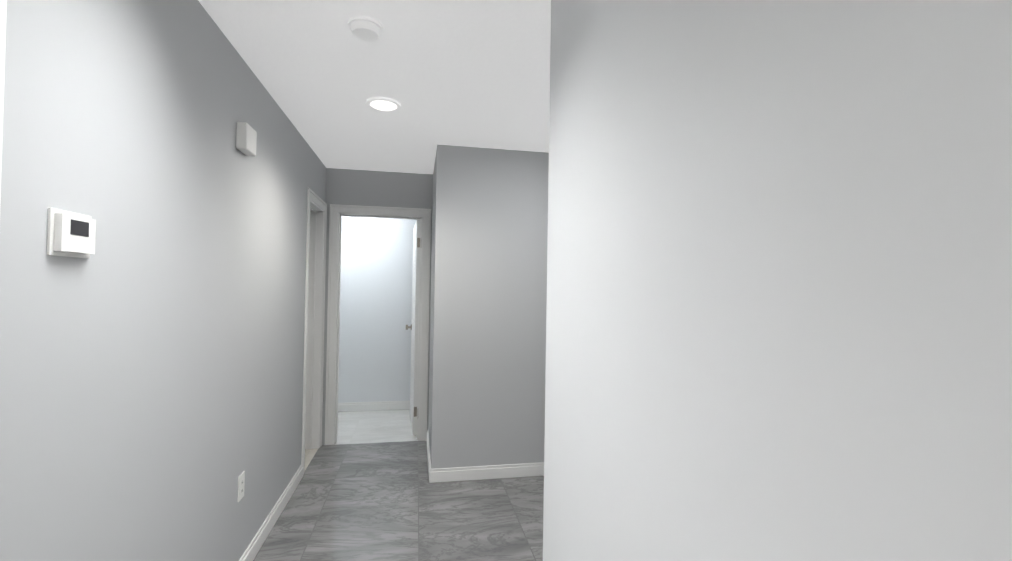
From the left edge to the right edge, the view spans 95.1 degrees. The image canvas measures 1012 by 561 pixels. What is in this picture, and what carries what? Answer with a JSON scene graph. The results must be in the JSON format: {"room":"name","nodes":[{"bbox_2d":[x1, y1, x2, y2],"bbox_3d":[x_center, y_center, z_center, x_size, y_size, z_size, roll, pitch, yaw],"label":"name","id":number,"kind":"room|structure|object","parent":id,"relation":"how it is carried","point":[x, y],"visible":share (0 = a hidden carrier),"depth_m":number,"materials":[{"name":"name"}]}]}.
{"room":"home hallway","nodes":[
{"label":"home hallway","id":0,"kind":"room"},
{"bbox_2d":[0,0,325,560],"bbox_3d":[-0.786,0.170,-0.507,0.120,2.440,9.540,1,-1,-11],"label":"wall","id":1,"kind":"structure","parent":0,"point":[151,373],"depth_m":1.39,"materials":[{"name":"grey paint"}]},
{"bbox_2d":[0,0,6,202],"bbox_3d":[-0.972,0.341,0.444,0.146,2.119,0.873,1,-1,-11],"label":"door frame","id":2,"kind":"structure","parent":1,"relation":"attached to","point":[3,9],"depth_m":0.89,"materials":[{"name":"white wood"}]},
{"bbox_2d":[47,208,95,257],"bbox_3d":[-1.014,-0.108,1.087,0.022,0.105,0.130,1,-1,-11],"label":"thermostat","id":3,"kind":"object","parent":1,"relation":"attached to","point":[70,234],"visible":0.98,"depth_m":1.06,"materials":[{"name":"white plastic"}]},
{"bbox_2d":[237,471,244,501],"bbox_3d":[-1.255,0.977,2.194,0.008,0.116,0.072,1,-1,-11],"label":"outlet","id":4,"kind":"object","parent":1,"relation":"attached to","point":[241,481],"visible":1,"depth_m":2.19,"materials":[{"name":"white plastic"}]},
{"bbox_2d":[236,122,256,156],"bbox_3d":[-1.193,-0.648,2.128,0.044,0.120,0.130,1,-1,-11],"label":"door chime","id":5,"kind":"object","parent":1,"relation":"attached to","point":[246,137],"visible":1,"depth_m":2.08,"materials":[{"name":"white plastic"}]},
{"bbox_2d":[239,464,302,560],"bbox_3d":[-1.246,1.372,2.121,0.014,0.098,2.537,1,-1,-11],"label":"baseboard","id":6,"kind":"structure","parent":1,"relation":"attached to","point":[258,540],"depth_m":2.64,"materials":[{"name":"white wood"}]},
{"bbox_2d":[198,0,550,173],"bbox_3d":[-0.384,-1.057,0.329,7.740,0.050,11.200,1,-1,-11],"label":"ceiling","id":7,"kind":"structure","parent":0,"point":[471,73],"depth_m":2.23,"materials":[{"name":"white paint"}]},
{"bbox_2d":[348,16,382,41],"bbox_3d":[-0.558,-0.993,1.837,0.136,0.038,0.136,1,-1,-11],"label":"smoke detector","id":8,"kind":"object","parent":7,"relation":"attached to","point":[365,28],"visible":0.96,"depth_m":1.80,"materials":[{"name":"white plastic"}]},
{"bbox_2d":[366,97,400,111],"bbox_3d":[-0.694,-0.993,2.621,0.190,0.020,0.190,1,-1,-11],"label":"recessed light","id":9,"kind":"object","parent":7,"relation":"in","point":[384,104],"visible":1,"depth_m":2.59,"materials":[{"name":"white plastic"}]},
{"bbox_2d":[338,216,416,402],"bbox_3d":[-1.730,0.239,5.239,3.840,2.440,0.120,1,-1,-11],"label":"wall","id":10,"kind":"structure","parent":0,"point":[375,308],"depth_m":5.21,"materials":[{"name":"white paint"}]},
{"bbox_2d":[338,401,409,411],"bbox_3d":[-1.736,1.409,5.155,3.600,0.098,0.014,1,-1,-11],"label":"baseboard","id":11,"kind":"structure","parent":10,"relation":"attached to","point":[384,405],"depth_m":5.20,"materials":[{"name":"white wood"}]},
{"bbox_2d":[322,168,432,444],"bbox_3d":[-1.161,0.233,4.217,0.930,2.440,0.120,1,-1,-11],"label":"wall","id":12,"kind":"structure","parent":0,"point":[375,188],"depth_m":4.16,"materials":[{"name":"grey paint"}]},
{"bbox_2d":[301,188,430,474],"bbox_3d":[-1.170,0.389,3.867,1.052,2.119,0.827,1,-1,-11],"label":"door frame","id":13,"kind":"structure","parent":12,"relation":"attached to","point":[337,212],"depth_m":4.07,"materials":[{"name":"white wood"}]},
{"bbox_2d":[406,220,420,434],"bbox_3d":[-0.937,0.440,4.699,0.176,2.025,0.760,1,-1,-11],"label":"bedroom door","id":14,"kind":"structure","parent":12,"relation":"in","point":[414,326],"depth_m":4.36,"materials":[{"name":"white wood"}]},
{"bbox_2d":[253,409,543,560],"bbox_3d":[-0.330,1.431,0.071,7.640,0.050,10.530,1,-1,-11],"label":"floor","id":15,"kind":"structure","parent":0,"point":[384,501],"depth_m":2.92,"materials":[{"name":"tile"}]},
{"bbox_2d":[430,251,431,351],"bbox_3d":[-0.573,0.239,3.936,0.120,2.440,0.895,1,-1,-11],"label":"wall","id":16,"kind":"structure","parent":0,"point":[431,251],"depth_m":4.05,"materials":[{"name":"grey paint"}]},
{"bbox_2d":[426,430,430,466],"bbox_3d":[-0.634,1.407,3.786,0.014,0.098,0.900,1,-1,-11],"label":"baseboard","id":17,"kind":"structure","parent":16,"relation":"attached to","point":[428,448],"depth_m":3.77,"materials":[{"name":"white wood"}]},
{"bbox_2d":[428,144,548,468],"bbox_3d":[0.044,0.242,3.512,1.170,2.440,0.120,1,-1,-11],"label":"wall","id":18,"kind":"structure","parent":0,"point":[487,364],"depth_m":3.42,"materials":[{"name":"grey paint"}]},
{"bbox_2d":[428,462,543,482],"bbox_3d":[0.020,1.412,3.428,1.164,0.098,0.017,1,-1,-11],"label":"baseboard","id":19,"kind":"structure","parent":18,"relation":"attached to","point":[436,475],"depth_m":3.39,"materials":[{"name":"white wood"}]},
{"bbox_2d":[543,0,1011,560],"bbox_3d":[0.324,0.207,0.804,0.133,2.440,1.395,1,-1,-11],"label":"wall","id":20,"kind":"structure","parent":0,"point":[779,282],"depth_m":0.53,"materials":[{"name":"white paint"}]}
]}

